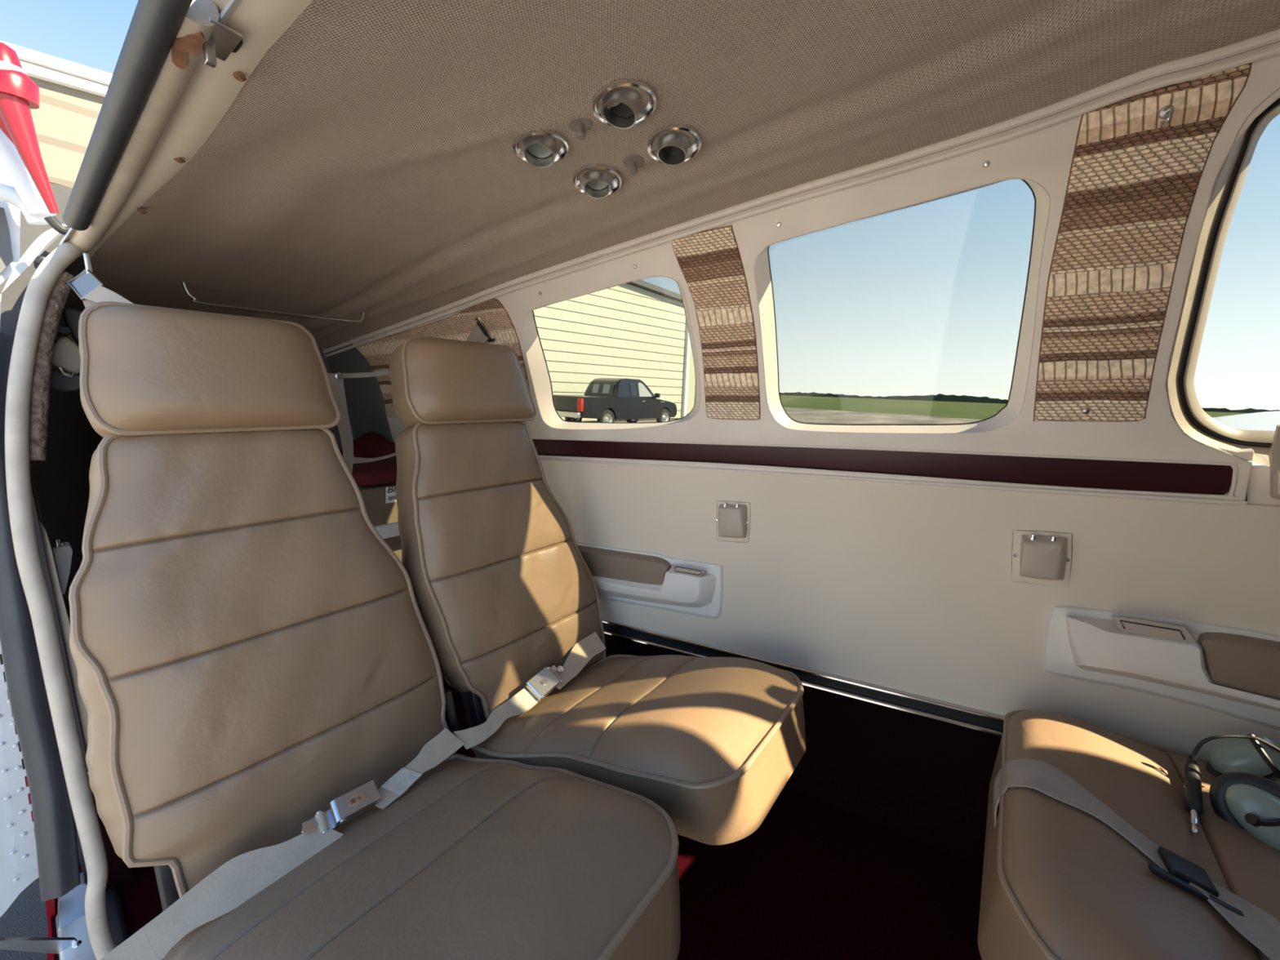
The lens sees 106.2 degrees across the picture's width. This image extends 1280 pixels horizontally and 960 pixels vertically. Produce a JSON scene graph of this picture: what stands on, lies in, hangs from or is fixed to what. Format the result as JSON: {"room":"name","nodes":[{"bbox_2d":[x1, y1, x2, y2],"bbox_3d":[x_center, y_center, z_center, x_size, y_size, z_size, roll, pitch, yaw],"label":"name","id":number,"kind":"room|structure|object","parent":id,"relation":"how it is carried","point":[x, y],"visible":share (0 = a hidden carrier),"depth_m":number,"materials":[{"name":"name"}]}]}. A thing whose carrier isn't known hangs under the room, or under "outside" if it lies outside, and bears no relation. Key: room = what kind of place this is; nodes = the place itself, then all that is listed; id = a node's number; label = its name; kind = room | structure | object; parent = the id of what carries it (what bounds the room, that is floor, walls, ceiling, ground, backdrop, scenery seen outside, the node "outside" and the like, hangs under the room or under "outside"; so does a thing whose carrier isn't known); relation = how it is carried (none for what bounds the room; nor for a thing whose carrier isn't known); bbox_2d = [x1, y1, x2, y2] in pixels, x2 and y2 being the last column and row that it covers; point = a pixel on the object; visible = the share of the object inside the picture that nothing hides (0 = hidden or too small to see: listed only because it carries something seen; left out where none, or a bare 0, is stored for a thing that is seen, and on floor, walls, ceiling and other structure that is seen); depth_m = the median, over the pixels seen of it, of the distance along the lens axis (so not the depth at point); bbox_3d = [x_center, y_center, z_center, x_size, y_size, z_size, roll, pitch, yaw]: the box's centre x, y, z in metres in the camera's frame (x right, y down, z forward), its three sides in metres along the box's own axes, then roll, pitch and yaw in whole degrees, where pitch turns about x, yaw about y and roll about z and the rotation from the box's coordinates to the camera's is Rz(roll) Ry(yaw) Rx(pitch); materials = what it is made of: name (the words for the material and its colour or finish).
{"room":"aircraft cabin","nodes":[
{"label":"aircraft cabin","id":0,"kind":"room"},
{"bbox_2d":[0,234,100,878],"bbox_3d":[-1.237,0.117,1.064,0.855,1.123,0.140,11,14,39],"label":"rear cabin interior","id":1,"kind":"structure","parent":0,"point":[60,482],"depth_m":0.86,"materials":[{"name":"black"}]},
{"bbox_2d":[0,128,56,959],"bbox_3d":[-1.061,0.108,0.805,0.148,1.401,0.302,-1,11,-16],"label":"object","id":2,"kind":"structure","parent":1,"relation":"in","point":[19,868],"depth_m":0.79,"materials":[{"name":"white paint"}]},
{"bbox_2d":[0,41,59,213],"bbox_3d":[-0.996,-0.553,0.763,0.102,0.233,0.059,7,12,24],"label":"strut","id":3,"kind":"object","parent":2,"relation":"attached to","point":[19,94],"visible":1,"depth_m":0.75,"materials":[{"name":"red paint"}]},
{"bbox_2d":[0,223,79,346],"bbox_3d":[-1.184,-0.224,0.960,0.699,0.438,0.172,12,15,42],"label":"trim","id":4,"kind":"structure","parent":1,"relation":"attached to","point":[42,240],"depth_m":0.72,"materials":[{"name":"white paint"}]},
{"bbox_2d":[0,937,81,954],"bbox_3d":[-0.908,0.698,0.721,0.016,0.111,0.087,10,13,37],"label":"stay","id":5,"kind":"object","parent":1,"relation":"attached to","point":[38,944],"visible":1,"depth_m":0.73,"materials":[{"name":"silver metal"}]},
{"bbox_2d":[35,255,46,264],"bbox_3d":[-0.879,-0.323,0.709,0.010,0.015,0.015,10,13,37],"label":"plug","id":6,"kind":"object","parent":1,"relation":"attached to","point":[39,259],"visible":0.36,"depth_m":0.70,"materials":[{"name":"black metal"}]},
{"bbox_2d":[31,233,61,263],"bbox_3d":[-0.901,-0.250,0.720,0.020,0.258,0.105,10,13,37],"label":"trim","id":7,"kind":"structure","parent":1,"relation":"attached to","point":[58,235],"depth_m":0.72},
{"bbox_2d":[52,538,72,594],"bbox_3d":[-0.980,0.144,0.817,0.038,0.096,0.024,10,13,37],"label":"box","id":8,"kind":"object","parent":1,"relation":"attached to","point":[63,551],"visible":0.93,"depth_m":0.81,"materials":[{"name":"plastic"}]},
{"bbox_2d":[39,520,88,751],"bbox_3d":[-0.950,0.279,0.796,0.020,0.452,0.018,10,13,37],"label":"trim","id":9,"kind":"structure","parent":1,"relation":"attached to","point":[62,613],"depth_m":0.79,"materials":[{"name":"grey plastic"}]},
{"bbox_2d":[49,307,82,391],"bbox_3d":[-0.946,-0.216,0.796,0.073,0.138,0.067,10,13,37],"label":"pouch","id":10,"kind":"object","parent":1,"relation":"hanging from","point":[66,355],"visible":0.58,"depth_m":0.79,"materials":[{"name":"beige leather"}]},
{"bbox_2d":[57,871,87,929],"bbox_3d":[-0.943,0.750,0.800,0.030,0.204,0.049,10,13,37],"label":"trim","id":11,"kind":"structure","parent":1,"relation":"attached to","point":[71,906],"depth_m":0.79,"materials":[{"name":"silver metal"}]},
{"bbox_2d":[55,886,128,959],"bbox_3d":[-0.383,0.847,0.400,1.440,0.060,0.070,10,13,37],"label":"trim","id":12,"kind":"structure","parent":1,"relation":"attached to","point":[77,929],"depth_m":0.78,"materials":[{"name":"silver metal"}]},
{"bbox_2d":[4,0,219,959],"bbox_3d":[-0.649,0.167,0.604,0.614,1.196,0.151,9,13,34],"label":"door frame","id":13,"kind":"structure","parent":1,"relation":"in","point":[171,82],"depth_m":0.67,"materials":[{"name":"white plastic"}]},
{"bbox_2d":[0,333,80,902],"bbox_3d":[-0.871,0.196,0.679,0.048,0.796,0.174,-6,13,-36],"label":"seal","id":14,"kind":"object","parent":13,"relation":"attached to","point":[54,821],"depth_m":0.68,"materials":[{"name":"rubber"}]},
{"bbox_2d":[29,271,75,460],"bbox_3d":[-0.864,-0.169,0.699,0.029,0.276,0.100,2,11,0],"label":"trim","id":15,"kind":"structure","parent":13,"relation":"attached to","point":[40,391],"depth_m":0.69,"materials":[{"name":"fabric"}]},
{"bbox_2d":[44,216,70,235],"bbox_3d":[-0.839,-0.368,0.696,0.012,0.023,0.030,10,13,37],"label":"rubber corner","id":16,"kind":"object","parent":13,"relation":"attached to","point":[52,221],"visible":0.92,"depth_m":0.69,"materials":[{"name":"grey rubber"}]},
{"bbox_2d":[91,791,134,889],"bbox_3d":[-0.939,0.708,0.854,0.040,0.410,0.051,10,13,37],"label":"trim","id":17,"kind":"structure","parent":1,"relation":"attached to","point":[120,875],"depth_m":0.84,"materials":[{"name":"red carpet"}]},
{"bbox_2d":[0,182,102,441],"bbox_3d":[-1.279,-0.103,1.633,0.040,1.400,1.200,10,13,37],"label":"wall","id":18,"kind":"structure","parent":0,"point":[28,233],"depth_m":1.19,"materials":[{"name":"metal"}]},
{"bbox_2d":[604,634,1001,866],"bbox_3d":[0.266,0.533,1.148,3.251,0.384,0.030,8,12,27],"label":"baseboard","id":19,"kind":"structure","parent":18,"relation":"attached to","point":[926,780],"depth_m":1.00,"materials":[{"name":"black carpet"}]},
{"bbox_2d":[601,618,1004,737],"bbox_3d":[0.256,0.423,1.106,3.044,0.192,0.011,8,12,27],"label":"trim","id":20,"kind":"structure","parent":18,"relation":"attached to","point":[909,710],"depth_m":1.01,"materials":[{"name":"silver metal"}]},
{"bbox_3d":[-1.005,0.317,1.459,0.720,0.040,0.720,10,13,37],"label":"trim","id":21,"kind":"structure","parent":18,"relation":"attached to","visible":0},
{"bbox_2d":[357,483,401,561],"bbox_3d":[-0.751,0.151,1.417,0.243,0.320,0.271,10,13,37],"label":"cardboard box","id":22,"kind":"object","parent":21,"relation":"on","point":[380,500],"visible":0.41,"depth_m":1.29,"materials":[{"name":"cardboard"}]},
{"bbox_2d":[351,456,396,486],"bbox_3d":[-0.740,-0.030,1.391,0.240,0.044,0.230,10,13,37],"label":"cover","id":23,"kind":"object","parent":22,"relation":"on","point":[381,472],"visible":0.27,"depth_m":1.28,"materials":[{"name":"fabric"}]},
{"bbox_2d":[318,347,355,450],"bbox_3d":[-1.096,-0.246,1.597,0.010,0.521,0.536,10,13,37],"label":"panel","id":24,"kind":"object","parent":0,"point":[335,430],"visible":0.02,"depth_m":1.66,"materials":[{"name":"beige plastic"}]},
{"bbox_2d":[50,681,982,959],"bbox_3d":[-0.011,0.772,0.839,3.200,0.030,1.240,10,13,37],"label":"floor","id":25,"kind":"structure","parent":0,"point":[816,879],"depth_m":0.88,"materials":[{"name":"red carpet"}]},
{"bbox_2d":[68,301,680,959],"bbox_3d":[-0.348,0.285,0.615,0.801,0.985,0.472,10,13,37],"label":"chair","id":26,"kind":"object","parent":25,"relation":"on","point":[250,652],"visible":0.94,"depth_m":0.62,"materials":[{"name":"beige leather"}]},
{"bbox_2d":[66,253,133,307],"bbox_3d":[-0.733,-0.245,0.693,0.131,0.146,0.050,-5,13,-33],"label":"belt","id":27,"kind":"object","parent":26,"relation":"attached to","point":[86,285],"visible":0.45,"depth_m":0.67,"materials":[{"name":"beige fabric"}]},
{"bbox_2d":[100,728,464,959],"bbox_3d":[-0.432,0.470,0.650,0.054,0.044,0.429,10,13,35],"label":"belt","id":28,"kind":"object","parent":26,"relation":"on","point":[244,876],"visible":1,"depth_m":0.60,"materials":[{"name":"beige fabric"}]},
{"bbox_2d":[162,758,680,959],"bbox_3d":[-0.236,0.513,0.570,0.489,0.221,0.446,10,13,37],"label":"seat cushion","id":29,"kind":"object","parent":26,"relation":"on","point":[478,859],"depth_m":0.53,"materials":[{"name":"beige leather"}]},
{"bbox_2d":[389,335,806,844],"bbox_3d":[-0.093,0.233,0.940,0.813,0.985,0.431,8,12,30],"label":"chair","id":30,"kind":"object","parent":25,"relation":"on","point":[504,590],"visible":0.94,"depth_m":0.91,"materials":[{"name":"beige leather"}]},
{"bbox_2d":[453,631,605,749],"bbox_3d":[-0.194,0.410,0.977,0.055,0.044,0.392,9,13,32],"label":"belt","id":31,"kind":"object","parent":30,"relation":"on","point":[544,682],"visible":1,"depth_m":0.94,"materials":[{"name":"beige fabric"}]},
{"bbox_2d":[473,654,806,844],"bbox_3d":[0.022,0.461,0.896,0.489,0.221,0.452,10,13,37],"label":"seat cushion","id":32,"kind":"object","parent":30,"relation":"on","point":[713,742],"depth_m":0.79,"materials":[{"name":"beige leather"}]},
{"bbox_2d":[977,710,1279,959],"bbox_3d":[0.814,0.434,0.467,0.740,0.833,0.567,10,13,37],"label":"chair","id":33,"kind":"object","parent":25,"relation":"on","point":[1060,882],"visible":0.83,"depth_m":0.54,"materials":[{"name":"beige leather"}]},
{"bbox_2d":[993,758,1279,959],"bbox_3d":[0.558,0.459,0.579,0.078,0.122,0.280,-3,12,-24],"label":"belt","id":34,"kind":"object","parent":33,"relation":"on","point":[1261,929],"visible":1,"depth_m":0.52,"materials":[{"name":"beige fabric"}]},
{"bbox_2d":[1184,733,1279,850],"bbox_3d":[0.794,0.436,0.627,0.257,0.177,0.128,-5,13,-32],"label":"headset","id":35,"kind":"object","parent":33,"relation":"on","point":[1250,802],"visible":0.98,"depth_m":0.62,"materials":[{"name":"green plastic"}]},
{"bbox_2d":[1205,760,1279,784],"bbox_3d":[0.860,0.410,0.676,0.079,0.066,0.080,10,13,37],"label":"cushion","id":36,"kind":"object","parent":35,"relation":"on","point":[1216,768],"depth_m":0.66,"materials":[{"name":"black leather"}]},
{"bbox_2d":[1208,772,1279,831],"bbox_3d":[0.777,0.419,0.594,0.049,0.086,0.097,-6,13,-36],"label":"cushion","id":37,"kind":"object","parent":35,"relation":"on","point":[1233,796],"depth_m":0.60,"materials":[{"name":"black leather"}]},
{"bbox_2d":[1208,734,1279,776],"bbox_3d":[0.861,0.390,0.679,0.072,0.062,0.062,10,13,37],"label":"ear cup","id":38,"kind":"object","parent":35,"relation":"on","point":[1228,755],"depth_m":0.67,"materials":[{"name":"green plastic"}]},
{"bbox_2d":[1225,783,1279,850],"bbox_3d":[0.766,0.416,0.585,0.036,0.061,0.076,-6,13,-36],"label":"ear cup","id":39,"kind":"object","parent":35,"relation":"on","point":[1244,802],"depth_m":0.59,"materials":[{"name":"green plastic"}]},
{"bbox_2d":[90,0,1279,349],"bbox_3d":[0.025,-0.460,0.592,3.396,0.594,0.660,9,12,30],"label":"ceiling","id":40,"kind":"structure","parent":0,"point":[367,162],"depth_m":0.63,"materials":[{"name":"beige fabric"}]},
{"bbox_2d":[181,281,365,322],"bbox_3d":[-0.867,-0.448,1.174,0.020,0.086,0.439,10,13,37],"label":"rod","id":41,"kind":"object","parent":40,"relation":"hanging from","point":[184,284],"visible":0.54,"depth_m":1.14,"materials":[{"name":"silver metal"}]},
{"bbox_2d":[512,128,568,167],"bbox_3d":[-0.144,-0.486,0.701,0.080,0.045,0.081,10,13,37],"label":"ceiling spotlight","id":42,"kind":"object","parent":40,"relation":"attached to","point":[540,148],"visible":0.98,"depth_m":0.70,"materials":[{"name":"silver metal"}]},
{"bbox_2d":[517,139,564,158],"bbox_3d":[-0.144,-0.490,0.700,0.066,0.023,0.067,10,13,37],"label":"socket","id":43,"kind":"object","parent":42,"relation":"attached to","point":[532,148],"depth_m":0.70,"materials":[{"name":"silver metal"}]},
{"bbox_2d":[567,117,592,140],"bbox_3d":[-0.083,-0.484,0.665,0.034,0.023,0.034,10,13,37],"label":"pull knob","id":44,"kind":"object","parent":40,"relation":"attached to","point":[581,125],"visible":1,"depth_m":0.66,"materials":[{"name":"brown plastic"}]},
{"bbox_2d":[573,163,622,198],"bbox_3d":[-0.070,-0.496,0.796,0.080,0.045,0.080,10,13,37],"label":"ceiling spotlight","id":45,"kind":"object","parent":40,"relation":"attached to","point":[597,183],"visible":0.99,"depth_m":0.79,"materials":[{"name":"silver metal"}]},
{"bbox_2d":[591,78,656,128],"bbox_3d":[-0.021,-0.491,0.627,0.084,0.043,0.085,10,13,37],"label":"ceiling spotlight","id":46,"kind":"object","parent":40,"relation":"attached to","point":[626,114],"visible":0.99,"depth_m":0.62,"materials":[{"name":"silver metal"}]},
{"bbox_2d":[597,88,651,119],"bbox_3d":[-0.020,-0.495,0.626,0.070,0.024,0.071,10,13,37],"label":"socket","id":47,"kind":"object","parent":46,"relation":"attached to","point":[630,100],"depth_m":0.62,"materials":[{"name":"silver metal"}]},
{"bbox_2d":[622,155,644,175],"bbox_3d":[-0.011,-0.494,0.758,0.034,0.024,0.034,10,13,37],"label":"pull knob","id":48,"kind":"object","parent":40,"relation":"attached to","point":[633,162],"visible":1,"depth_m":0.75,"materials":[{"name":"brown plastic"}]},
{"bbox_2d":[647,123,701,165],"bbox_3d":[0.051,-0.499,0.717,0.080,0.040,0.080,10,13,37],"label":"ceiling spotlight","id":49,"kind":"object","parent":40,"relation":"attached to","point":[673,147],"visible":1,"depth_m":0.71,"materials":[{"name":"silver metal"}]},
{"bbox_2d":[651,133,697,157],"bbox_3d":[0.051,-0.504,0.716,0.066,0.026,0.067,10,13,37],"label":"socket","id":50,"kind":"object","parent":49,"relation":"attached to","point":[668,144],"depth_m":0.71,"materials":[{"name":"silver metal"}]},
{"bbox_2d":[352,41,1279,501],"bbox_3d":[0.036,-0.323,1.066,2.631,0.748,0.165,8,12,30],"label":"wall","id":51,"kind":"structure","parent":0,"point":[1043,157],"depth_m":0.77,"materials":[{"name":"beige plastic"}]},
{"bbox_2d":[323,341,392,441],"bbox_3d":[-1.134,-0.251,1.758,0.720,0.617,0.157,10,13,37],"label":"trim","id":52,"kind":"structure","parent":51,"relation":"attached to","point":[365,402],"depth_m":1.60,"materials":[{"name":"grey plastic"}]},
{"bbox_2d":[327,369,395,473],"bbox_3d":[-0.616,-0.113,1.091,0.014,0.293,0.202,10,13,37],"label":"net","id":53,"kind":"object","parent":51,"relation":"attached to","point":[336,381],"visible":0.64,"depth_m":1.05,"materials":[{"name":"beige fabric"}]},
{"bbox_2d":[357,297,537,417],"bbox_3d":[-0.595,-0.331,1.390,0.707,0.328,0.081,8,12,29],"label":"trim","id":54,"kind":"structure","parent":51,"relation":"attached to","point":[495,319],"depth_m":1.29,"materials":[{"name":"fabric"}]},
{"bbox_2d":[465,315,494,342],"bbox_3d":[-0.417,-0.380,1.238,0.097,0.087,0.020,6,11,20],"label":"hook","id":55,"kind":"object","parent":51,"relation":"attached to","point":[478,334],"visible":0.84,"depth_m":1.24,"materials":[{"name":"silver metal"}]},
{"bbox_2d":[522,276,700,429],"bbox_3d":[-0.070,-0.292,1.131,0.482,0.381,0.124,8,12,30],"label":"window","id":56,"kind":"structure","parent":51,"relation":"in","point":[536,360],"depth_m":1.22,"materials":[{"name":"beige plastic"}]},
{"bbox_2d":[575,541,723,619],"bbox_3d":[-0.090,0.257,1.249,0.621,0.193,0.042,8,12,27],"label":"armrest","id":57,"kind":"object","parent":51,"relation":"attached to","point":[656,580],"visible":0.8,"depth_m":1.17,"materials":[{"name":"plastic"}]},
{"bbox_2d":[671,224,760,420],"bbox_3d":[0.155,-0.299,0.962,0.176,0.357,0.099,8,12,29],"label":"trim","id":58,"kind":"structure","parent":51,"relation":"attached to","point":[709,261],"depth_m":0.94,"materials":[{"name":"fabric"}]},
{"bbox_2d":[715,500,750,542],"bbox_3d":[0.202,0.096,1.072,0.082,0.101,0.026,8,12,27],"label":"box","id":59,"kind":"object","parent":51,"relation":"attached to","point":[733,517],"visible":1,"depth_m":1.06,"materials":[{"name":"beige plastic"}]},
{"bbox_2d":[322,27,1279,357],"bbox_3d":[-0.010,-0.466,0.969,2.653,0.440,0.017,8,12,30],"label":"trim","id":60,"kind":"structure","parent":51,"relation":"attached to","point":[1272,37],"depth_m":0.71,"materials":[{"name":"beige plastic"}]},
{"bbox_2d":[531,437,1247,502],"bbox_3d":[0.026,-0.055,1.167,1.966,0.191,0.035,8,12,28],"label":"trim","id":61,"kind":"structure","parent":51,"relation":"attached to","point":[1211,479],"depth_m":0.87,"materials":[{"name":"red plastic"}]},
{"bbox_2d":[539,457,1246,505],"bbox_3d":[0.301,-0.013,1.016,1.321,0.076,0.007,8,12,28],"label":"trim","id":62,"kind":"structure","parent":51,"relation":"attached to","point":[857,478],"depth_m":0.86,"materials":[{"name":"beige plastic"}]},
{"bbox_2d":[754,178,1049,433],"bbox_3d":[0.426,-0.282,0.845,0.460,0.436,0.138,8,12,30],"label":"window","id":63,"kind":"structure","parent":51,"relation":"in","point":[1014,405],"depth_m":0.85,"materials":[{"name":"beige plastic"}]},
{"bbox_2d":[539,458,1279,777],"bbox_3d":[0.277,0.195,1.080,3.251,0.590,0.034,8,12,27],"label":"cabin side panel","id":64,"kind":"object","parent":51,"relation":"attached to","point":[908,588],"depth_m":0.91,"materials":[{"name":"beige plastic"}]},
{"bbox_2d":[339,431,395,457],"bbox_3d":[-0.882,-0.108,1.611,0.196,0.096,0.196,2,11,0],"label":"bag","id":65,"kind":"object","parent":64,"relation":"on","point":[370,445],"visible":0.48,"depth_m":1.57,"materials":[{"name":"fabric"}]},
{"bbox_2d":[982,160,990,168],"bbox_3d":[0.495,-0.452,0.686,0.013,0.012,0.008,10,13,37],"label":"screw","id":66,"kind":"object","parent":51,"relation":"attached to","point":[986,163],"visible":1,"depth_m":0.68,"materials":[{"name":"silver metal"}]},
{"bbox_2d":[1011,529,1072,586],"bbox_3d":[0.682,0.136,0.814,0.090,0.101,0.032,8,12,27],"label":"box","id":67,"kind":"object","parent":51,"relation":"attached to","point":[1037,557],"visible":1,"depth_m":0.81,"materials":[{"name":"beige plastic"}]},
{"bbox_2d":[1081,407,1090,413],"bbox_3d":[0.686,-0.107,0.739,0.010,0.009,0.005,10,13,37],"label":"stud","id":68,"kind":"object","parent":51,"relation":"attached to","point":[1086,410],"visible":1,"depth_m":0.74,"materials":[{"name":"silver metal"}]},
{"bbox_2d":[1033,62,1252,422],"bbox_3d":[0.663,-0.288,0.669,0.156,0.425,0.114,8,12,29],"label":"fabric wall panel","id":69,"kind":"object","parent":51,"relation":"attached to","point":[1133,181],"depth_m":0.65,"materials":[{"name":"fabric"}]},
{"bbox_2d":[1044,605,1279,730],"bbox_3d":[0.898,0.304,0.714,0.458,0.167,0.050,8,12,27],"label":"armrest","id":70,"kind":"object","parent":51,"relation":"attached to","point":[1233,672],"visible":1,"depth_m":0.74,"materials":[{"name":"plastic"}]},
{"bbox_2d":[1158,105,1173,127],"bbox_3d":[0.640,-0.443,0.584,0.013,0.029,0.027,10,13,37],"label":"hook","id":71,"kind":"object","parent":51,"relation":"attached to","point":[1167,111],"visible":1,"depth_m":0.59,"materials":[{"name":"silver metal"}]},
{"bbox_2d":[1165,87,1279,466],"bbox_3d":[0.914,-0.239,0.570,0.408,0.480,0.167,8,12,26],"label":"window","id":72,"kind":"structure","parent":51,"relation":"in","point":[1186,410],"depth_m":0.66,"materials":[{"name":"beige plastic"}]},
{"bbox_2d":[1268,424,1279,499],"bbox_3d":[0.886,-0.019,0.639,0.100,0.120,0.057,7,12,24],"label":"window latch","id":73,"kind":"structure","parent":72,"relation":"attached to","point":[1274,452],"depth_m":0.65,"materials":[{"name":"beige plastic"}]},
{"bbox_2d":[1246,464,1279,506],"bbox_3d":[0.993,0.017,0.646,0.268,0.078,0.027,8,12,28],"label":"trim","id":74,"kind":"structure","parent":51,"relation":"attached to","point":[1259,485],"depth_m":0.69,"materials":[{"name":"beige plastic"}]},
{"label":"outside","id":75,"kind":"structure","parent":0,"visible":0},
{"bbox_3d":[-11.004,0.524,2.337,100.000,0.040,110.000,10,13,37],"label":"apron","id":76,"kind":"object","parent":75,"visible":0},
{"bbox_2d":[0,40,112,187],"bbox_3d":[-8.782,-1.733,7.134,5.120,6.842,3.562,10,13,37],"label":"hangar","id":77,"kind":"structure","parent":76,"relation":"on","point":[73,95],"depth_m":5.44,"materials":[{"name":"beige metal"}]},
{"bbox_2d":[533,280,690,422],"bbox_3d":[-9.714,-5.851,19.951,14.450,5.999,20.300,12,15,42],"label":"hangar","id":78,"kind":"structure","parent":76,"relation":"on","point":[638,329],"depth_m":19.22,"materials":[{"name":"beige metal"}]},
{"bbox_2d":[553,377,676,422],"bbox_3d":[-0.773,-2.604,16.269,1.990,1.644,5.032,10,13,37],"label":"pickup truck","id":79,"kind":"object","parent":76,"relation":"on","point":[604,399],"visible":0.83,"depth_m":15.53,"materials":[{"name":"black paint"}]},
{"bbox_2d":[577,398,583,411],"bbox_3d":[-1.748,-2.196,14.060,0.173,0.380,0.105,10,13,37],"label":"tail light","id":80,"kind":"object","parent":79,"relation":"attached to","point":[580,401],"depth_m":14.01,"materials":[{"name":"red plastic"}]},
{"bbox_2d":[653,393,660,397],"bbox_3d":[0.566,-2.900,16.511,0.252,0.155,0.105,10,13,37],"label":"mirror","id":81,"kind":"object","parent":79,"relation":"attached to","point":[656,395],"depth_m":16.45,"materials":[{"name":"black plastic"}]},
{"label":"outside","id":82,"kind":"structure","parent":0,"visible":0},
{"bbox_2d":[780,395,1248,419],"bbox_3d":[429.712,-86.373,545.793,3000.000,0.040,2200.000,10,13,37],"label":"field","id":83,"kind":"structure","parent":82,"point":[977,411],"depth_m":83.98,"materials":[{"name":"green plant"}]},
{"bbox_2d":[779,391,1279,413],"bbox_3d":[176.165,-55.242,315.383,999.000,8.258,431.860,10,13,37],"label":"tree line","id":84,"kind":"object","parent":83,"relation":"on","point":[942,397],"visible":0.16,"depth_m":467.74,"materials":[{"name":"green plant"}]},
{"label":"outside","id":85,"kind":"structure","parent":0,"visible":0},
{"bbox_2d":[585,407,1185,433],"bbox_3d":[38.695,1.040,9.462,170.000,0.040,58.000,10,13,37],"label":"taxiway","id":86,"kind":"structure","parent":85,"point":[801,415],"depth_m":31.64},
{"bbox_2d":[686,345,695,413],"bbox_3d":[3.935,-7.051,30.178,1.764,5.531,7.202,3,11,5],"label":"annex building","id":87,"kind":"structure","parent":86,"relation":"on","point":[691,380],"depth_m":27.20,"materials":[{"name":"metal"}]},
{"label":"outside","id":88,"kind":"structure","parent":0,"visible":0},
{"bbox_2d":[1212,411,1279,465],"bbox_3d":[2.819,0.152,1.538,1.750,0.704,3.380,10,13,37],"label":"aircraft wing","id":89,"kind":"object","parent":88,"point":[1266,420],"visible":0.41,"depth_m":2.66,"materials":[{"name":"white paint"}]},
{"bbox_3d":[0.626,0.260,-0.250,1.120,1.469,0.413,10,13,37],"label":"wall","id":90,"kind":"structure","parent":0,"visible":0},
{"bbox_2d":[62,0,192,231],"bbox_3d":[-0.205,-0.364,0.252,1.334,0.244,0.024,9,13,34],"label":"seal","id":91,"kind":"structure","parent":90,"relation":"in","point":[154,26],"depth_m":0.43,"materials":[{"name":"rubber"}]},
{"bbox_2d":[171,31,204,69],"bbox_3d":[-0.372,-0.355,0.393,0.052,0.015,0.014,8,12,27],"label":"lining","id":92,"kind":"object","parent":91,"relation":"attached to","point":[193,43],"visible":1,"depth_m":0.39,"materials":[{"name":"brown leather"}]},
{"bbox_2d":[136,208,147,213],"bbox_3d":[-0.685,-0.369,0.661,0.012,0.006,0.011,10,13,37],"label":"screw","id":93,"kind":"object","parent":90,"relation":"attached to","point":[140,211],"visible":1,"depth_m":0.66,"materials":[{"name":"brown metal"}]},
{"bbox_2d":[173,157,185,163],"bbox_3d":[-0.539,-0.375,0.562,0.012,0.006,0.011,10,13,37],"label":"screw","id":94,"kind":"object","parent":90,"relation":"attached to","point":[180,160],"visible":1,"depth_m":0.56,"materials":[{"name":"brown metal"}]},
{"bbox_2d":[87,0,312,257],"bbox_3d":[-0.258,-0.388,0.332,1.536,0.270,0.112,9,13,31],"label":"trim","id":95,"kind":"structure","parent":90,"relation":"attached to","point":[209,93],"depth_m":0.47,"materials":[{"name":"beige plastic"}]},
{"bbox_2d":[202,17,243,67],"bbox_3d":[-0.349,-0.364,0.401,0.043,0.033,0.031,10,13,37],"label":"latch","id":96,"kind":"object","parent":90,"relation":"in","point":[224,40],"depth_m":0.40,"materials":[{"name":"silver metal"}]},
{"bbox_2d":[232,71,247,81],"bbox_3d":[-0.378,-0.380,0.453,0.012,0.006,0.011,10,13,37],"label":"screw","id":97,"kind":"object","parent":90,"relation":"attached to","point":[237,75],"visible":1,"depth_m":0.45,"materials":[{"name":"brown metal"}]},
{"bbox_2d":[57,0,1007,310],"bbox_3d":[0.043,-0.468,0.613,3.513,0.688,0.805,9,12,30],"label":"trim","id":98,"kind":"structure","parent":90,"relation":"attached to","point":[231,6],"depth_m":0.39,"materials":[{"name":"white paint"}]},
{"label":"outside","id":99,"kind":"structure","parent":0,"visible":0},
{"bbox_2d":[0,877,48,959],"bbox_3d":[-1.758,0.814,1.054,2.400,0.040,0.660,10,13,37],"label":"wing walk","id":100,"kind":"structure","parent":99,"point":[26,917],"depth_m":0.92,"materials":[{"name":"grey rubber"}]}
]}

